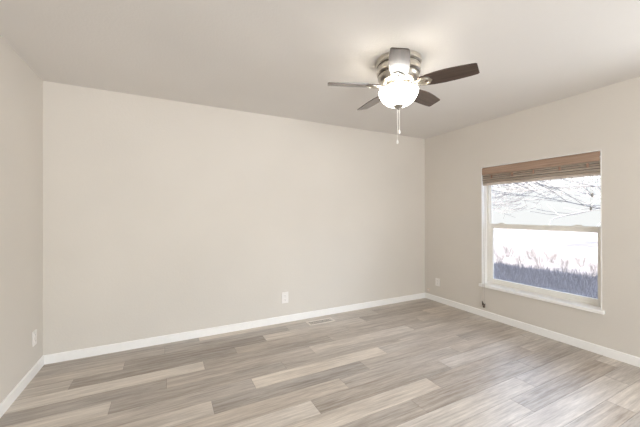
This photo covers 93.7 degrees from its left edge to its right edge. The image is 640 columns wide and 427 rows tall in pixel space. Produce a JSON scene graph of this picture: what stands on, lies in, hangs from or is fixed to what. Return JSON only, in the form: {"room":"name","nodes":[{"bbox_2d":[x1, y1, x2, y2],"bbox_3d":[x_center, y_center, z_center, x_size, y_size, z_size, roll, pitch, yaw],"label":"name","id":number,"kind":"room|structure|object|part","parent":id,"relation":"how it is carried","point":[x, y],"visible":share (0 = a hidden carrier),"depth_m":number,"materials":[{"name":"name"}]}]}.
{"room":"empty bedroom","nodes":[
{"label":"empty bedroom","id":0,"kind":"room"},
{"bbox_2d":[0,35,42,402],"bbox_3d":[-1.009,0.070,-0.300,0.160,2.440,6.381,0,0,-27],"label":"wall","id":1,"kind":"structure","parent":0,"point":[21,88],"depth_m":2.19,"materials":[{"name":"beige paint"}]},
{"bbox_2d":[0,355,43,417],"bbox_3d":[-0.930,1.251,-0.263,0.013,0.078,6.381,0,0,-27],"label":"baseboard","id":2,"kind":"structure","parent":1,"relation":"attached to","point":[12,396],"depth_m":2.16,"materials":[{"name":"white paint"}]},
{"bbox_2d":[32,329,36,346],"bbox_3d":[-2.292,1.000,2.410,0.010,0.118,0.074,0,0,-27],"label":"wall outlet","id":3,"kind":"object","parent":1,"relation":"attached to","point":[34,333],"visible":1,"depth_m":2.40,"materials":[{"name":"white plastic"}]},
{"bbox_2d":[43,81,424,354],"bbox_3d":[-0.420,0.075,3.669,4.811,2.440,0.160,0,0,-27],"label":"wall","id":4,"kind":"structure","parent":0,"point":[161,217],"depth_m":3.19,"materials":[{"name":"beige paint"}]},
{"bbox_2d":[44,293,424,364],"bbox_3d":[-0.379,1.256,3.590,4.465,0.078,0.013,0,0,-27],"label":"baseboard","id":5,"kind":"structure","parent":4,"relation":"attached to","point":[117,347],"depth_m":3.17,"materials":[{"name":"white paint"}]},
{"bbox_2d":[282,292,287,303],"bbox_3d":[-0.415,1.003,3.574,0.082,0.130,0.010,0,0,-27],"label":"wall outlet","id":6,"kind":"object","parent":4,"relation":"attached to","point":[284,294],"visible":1,"depth_m":3.57,"materials":[{"name":"white plastic"}]},
{"bbox_2d":[0,0,639,138],"bbox_3d":[1.061,-1.212,0.757,4.811,0.120,6.701,0,0,-27],"label":"ceiling","id":7,"kind":"structure","parent":0,"point":[279,58],"depth_m":2.09,"materials":[{"name":"paint"}]},
{"bbox_2d":[328,47,479,143],"bbox_3d":[0.583,-0.837,2.297,1.047,0.623,1.023,0,0,-27],"label":"ceiling fan","id":8,"kind":"object","parent":7,"relation":"hanging from","point":[398,70],"visible":1,"depth_m":2.16,"materials":[{"name":"silver metal"}]},
{"bbox_3d":[0.247,-0.960,2.241,0.391,0.007,0.138,0,14,-4],"label":"blade","id":9,"kind":"part","parent":8,"relation":"part of","materials":[{"name":"brown wood"}]},
{"bbox_3d":[0.462,-0.960,2.586,0.138,0.007,0.391,-15,6,-22],"label":"blade","id":10,"kind":"part","parent":8,"relation":"part of","materials":[{"name":"brown wood"}]},
{"bbox_3d":[0.592,-0.869,2.266,0.294,0.115,0.294,0,0,-27],"label":"lamp shade","id":11,"kind":"part","parent":8,"relation":"part of","materials":[{"name":"white glass"}]},
{"bbox_3d":[0.509,-0.961,1.931,0.138,0.007,0.391,14,3,13],"label":"blade","id":12,"kind":"part","parent":8,"relation":"part of","materials":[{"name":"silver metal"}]},
{"bbox_3d":[0.856,-0.961,2.489,0.391,0.007,0.138,0,-14,-40],"label":"blade","id":13,"kind":"part","parent":8,"relation":"part of","materials":[{"name":"brown wood"}]},
{"bbox_3d":[0.885,-0.962,2.084,0.391,0.007,0.138,0,-14,32],"label":"blade","id":14,"kind":"part","parent":8,"relation":"part of","materials":[{"name":"brown wood"}]},
{"bbox_2d":[0,298,639,426],"bbox_3d":[1.065,1.338,0.752,4.811,0.100,6.701,0,0,-27],"label":"floor","id":15,"kind":"structure","parent":0,"point":[424,362],"depth_m":2.30,"materials":[{"name":"grey wood"}]},
{"bbox_2d":[306,317,334,325],"bbox_3d":[0.009,1.291,3.587,0.343,0.008,0.132,0,0,-27],"label":"floor vent","id":16,"kind":"object","parent":15,"relation":"in","point":[325,320],"visible":1,"depth_m":3.58,"materials":[{"name":"beige metal"}]},
{"bbox_2d":[308,318,332,324],"bbox_3d":[0.009,1.292,3.587,0.295,0.003,0.084,0,0,-27],"label":"grille","id":17,"kind":"object","parent":16,"relation":"attached to","point":[315,322],"depth_m":3.58,"materials":[{"name":"beige metal"}]},
{"bbox_2d":[425,76,639,357],"bbox_3d":[3.136,0.066,1.809,0.160,2.440,6.381,0,0,-27],"label":"wall","id":18,"kind":"structure","parent":0,"point":[606,119],"depth_m":3.10,"materials":[{"name":"beige paint"}]},
{"bbox_2d":[435,278,439,286],"bbox_3d":[1.724,1.007,4.398,0.010,0.112,0.076,0,0,-27],"label":"wall outlet","id":19,"kind":"object","parent":18,"relation":"attached to","point":[437,281],"visible":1,"depth_m":4.39,"materials":[{"name":"white plastic"}]},
{"bbox_2d":[425,293,639,366],"bbox_3d":[3.061,1.248,1.768,0.013,0.078,6.381,0,0,-27],"label":"baseboard","id":20,"kind":"structure","parent":18,"relation":"attached to","point":[617,355],"depth_m":3.12,"materials":[{"name":"white paint"}]},
{"bbox_2d":[479,150,604,314],"bbox_3d":[2.359,0.166,3.285,0.194,1.497,1.218,0,0,-27],"label":"window","id":21,"kind":"structure","parent":18,"relation":"in","point":[594,305],"depth_m":3.30,"materials":[{"name":"white paint"}]},
{"bbox_3d":[2.427,-0.181,3.325,0.020,0.728,1.102,0,0,-27],"label":"sash","id":22,"kind":"part","parent":21,"relation":"part of","materials":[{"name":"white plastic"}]},
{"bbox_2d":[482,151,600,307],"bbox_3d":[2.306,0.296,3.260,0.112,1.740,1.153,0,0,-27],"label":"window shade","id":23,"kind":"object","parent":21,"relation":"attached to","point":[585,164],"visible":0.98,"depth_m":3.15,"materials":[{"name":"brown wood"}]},
{"bbox_3d":[2.040,0.347,3.735,0.046,1.472,0.004,0,0,-27],"label":"lift cord","id":24,"kind":"part","parent":23,"relation":"part of","materials":[{"name":"white fabric"}]},
{"bbox_3d":[2.049,0.359,3.719,0.046,1.495,0.004,0,0,-27],"label":"lift cord","id":25,"kind":"part","parent":23,"relation":"part of","materials":[{"name":"white fabric"}]},
{"bbox_3d":[2.344,0.897,3.275,0.158,0.034,1.218,0,0,-27],"label":"sill","id":26,"kind":"part","parent":21,"relation":"part of","materials":[{"name":"white paint"}]},
{"bbox_3d":[2.417,0.153,3.319,0.052,1.455,1.162,0,0,-27],"label":"frame","id":27,"kind":"part","parent":21,"relation":"part of","materials":[{"name":"white plastic"}]},
{"bbox_3d":[2.403,0.493,3.311,0.032,0.735,1.102,0,0,-27],"label":"sash","id":28,"kind":"part","parent":21,"relation":"part of","materials":[{"name":"white plastic"}]},
{"label":"outside","id":29,"kind":"structure","parent":0,"visible":0},
{"bbox_2d":[494,228,597,298],"bbox_3d":[1.142,1.838,28.627,56.000,0.207,130.000,0,0,-27],"label":"ground","id":30,"kind":"structure","parent":29,"point":[509,238],"depth_m":15.18,"materials":[{"name":"white snow"}]},
{"bbox_2d":[492,180,566,218],"bbox_3d":[8.201,-1.242,18.775,10.193,6.110,9.300,0,0,14],"label":"bare tree","id":31,"kind":"object","parent":30,"relation":"on","point":[494,195],"visible":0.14,"depth_m":16.20,"materials":[{"name":"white plant"}]},
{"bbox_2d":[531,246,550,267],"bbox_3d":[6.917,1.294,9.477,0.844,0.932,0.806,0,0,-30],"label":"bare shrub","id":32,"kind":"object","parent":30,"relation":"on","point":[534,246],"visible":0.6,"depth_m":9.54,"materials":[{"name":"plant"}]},
{"bbox_2d":[494,260,597,298],"bbox_3d":[5.469,1.595,7.229,3.089,0.382,6.573,0,0,29],"label":"dry grass","id":33,"kind":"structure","parent":30,"relation":"on","point":[539,284],"depth_m":7.45,"materials":[{"name":"grey plant"}]},
{"bbox_2d":[492,173,600,232],"bbox_3d":[9.710,-0.992,8.656,9.630,5.614,10.164,0,0,-27],"label":"bare tree","id":34,"kind":"object","parent":30,"relation":"on","point":[524,187],"visible":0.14,"depth_m":10.07,"materials":[{"name":"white plant"}]},
{"bbox_2d":[588,258,597,274],"bbox_3d":[7.644,1.407,8.301,0.594,0.645,0.702,0,0,42],"label":"bare shrub","id":35,"kind":"object","parent":30,"relation":"on","point":[594,258],"visible":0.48,"depth_m":8.37,"materials":[{"name":"plant"}]}
]}

